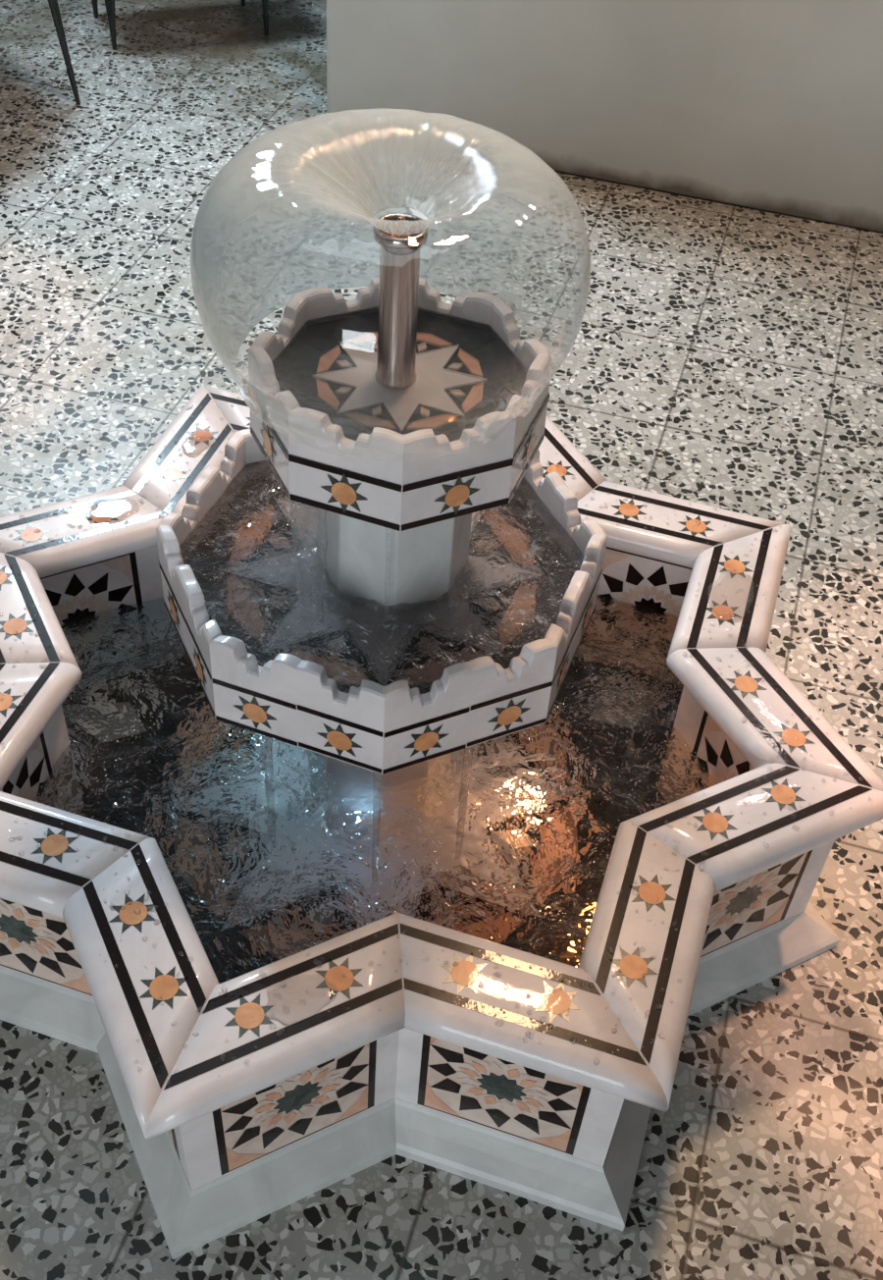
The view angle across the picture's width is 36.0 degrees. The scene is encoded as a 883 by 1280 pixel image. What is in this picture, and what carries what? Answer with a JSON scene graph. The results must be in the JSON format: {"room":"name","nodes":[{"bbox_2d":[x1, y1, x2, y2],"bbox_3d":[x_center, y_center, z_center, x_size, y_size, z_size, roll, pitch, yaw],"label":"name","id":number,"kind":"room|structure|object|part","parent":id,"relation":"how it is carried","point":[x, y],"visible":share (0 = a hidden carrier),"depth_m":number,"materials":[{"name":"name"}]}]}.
{"room":"indoor fountain lobby","nodes":[
{"label":"indoor fountain lobby","id":0,"kind":"room"},
{"bbox_2d":[0,0,882,1279],"bbox_3d":[-0.109,-0.753,2.899,7.200,0.001,8.000,2,45,-3],"label":"floor","id":1,"kind":"structure","parent":0,"point":[722,355],"depth_m":2.61,"materials":[{"name":"stone"}]},
{"bbox_2d":[48,0,80,105],"bbox_3d":[-1.307,-1.649,3.163,0.722,0.763,0.722,28,50,22],"label":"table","id":2,"kind":"object","parent":1,"relation":"on","point":[53,4],"visible":1,"depth_m":3.32,"materials":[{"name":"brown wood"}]},
{"bbox_2d":[91,0,268,50],"bbox_3d":[-0.717,-1.892,3.641,0.493,0.488,0.326,-13,48,-16],"label":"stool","id":3,"kind":"object","parent":1,"relation":"on","point":[110,4],"visible":1,"depth_m":3.67,"materials":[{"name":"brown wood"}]},
{"bbox_3d":[-0.957,-1.912,3.663,0.021,0.461,0.122,7,45,3],"label":"leg","id":4,"kind":"part","parent":3,"relation":"part of","materials":[{"name":"black metal"}]},
{"bbox_3d":[-0.872,-1.764,3.522,0.122,0.461,0.021,33,52,26],"label":"leg","id":5,"kind":"part","parent":3,"relation":"part of","materials":[{"name":"black metal"}]},
{"bbox_3d":[-0.479,-1.853,3.639,0.021,0.461,0.122,7,45,3],"label":"leg","id":6,"kind":"part","parent":3,"relation":"part of","materials":[{"name":"black metal"}]},
{"bbox_2d":[0,213,882,1259],"bbox_3d":[-0.069,-0.077,1.593,1.228,0.902,1.228,2,45,-3],"label":"fountain","id":7,"kind":"object","parent":1,"relation":"on","point":[377,1055],"visible":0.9,"depth_m":1.48,"materials":[{"name":"white stone"}]},
{"bbox_2d":[32,594,717,983],"bbox_3d":[-0.084,0.124,1.795,0.957,0.034,0.957,-1,45,-5],"label":"water","id":8,"kind":"object","parent":7,"relation":"in","point":[147,753],"visible":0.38,"depth_m":1.71,"materials":[{"name":"clear liquid"}]},
{"bbox_2d":[179,460,584,693],"bbox_3d":[-0.067,-0.097,1.573,0.442,0.018,0.442,17,46,12],"label":"water","id":9,"kind":"object","parent":7,"relation":"on","point":[514,579],"visible":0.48,"depth_m":1.53,"materials":[{"name":"clear liquid"}]},
{"bbox_2d":[156,428,607,774],"bbox_3d":[-0.069,-0.083,1.587,0.478,0.124,0.478,17,46,12],"label":"bowl","id":10,"kind":"object","parent":7,"relation":"on","point":[374,726],"depth_m":1.46,"materials":[{"name":"white stone"}]},
{"bbox_2d":[190,107,590,461],"bbox_3d":[-0.048,-0.355,1.314,0.382,0.214,0.382,17,47,13],"label":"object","id":11,"kind":"object","parent":7,"relation":"on","point":[353,243],"visible":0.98,"depth_m":1.29,"materials":[{"name":"clear liquid"}]},
{"bbox_2d":[247,276,552,531],"bbox_3d":[-0.043,-0.256,1.413,0.292,0.110,0.292,17,46,12],"label":"bowl","id":12,"kind":"object","parent":7,"relation":"on","point":[402,491],"depth_m":1.34,"materials":[{"name":"white stone"}]},
{"bbox_2d":[271,306,529,441],"bbox_3d":[-0.042,-0.272,1.397,0.259,0.002,0.259,17,46,12],"label":"water","id":13,"kind":"object","parent":7,"relation":"on","point":[467,372],"visible":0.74,"depth_m":1.40,"materials":[{"name":"clear liquid"}]},
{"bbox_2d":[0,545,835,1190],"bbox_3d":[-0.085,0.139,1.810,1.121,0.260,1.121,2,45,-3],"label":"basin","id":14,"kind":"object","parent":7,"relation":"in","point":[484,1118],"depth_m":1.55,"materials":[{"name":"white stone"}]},
{"bbox_3d":[-0.091,0.222,1.894,1.228,0.052,1.228,2,45,-3],"label":"skirting","id":15,"kind":"part","parent":7,"relation":"part of","materials":[{"name":"stone"}]},
{"bbox_2d":[2,403,870,1047],"bbox_3d":[-0.084,0.012,1.694,1.155,0.002,1.157,2,45,-3],"label":"water droplets","id":16,"kind":"object","parent":7,"relation":"on","point":[232,403],"visible":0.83,"depth_m":1.77},
{"bbox_2d":[326,0,882,232],"bbox_3d":[1.853,-1.862,2.241,4.205,2.700,0.415,14,46,10],"label":"wall","id":17,"kind":"structure","parent":0,"point":[775,106],"depth_m":3.13,"materials":[{"name":"paint"}]}
]}

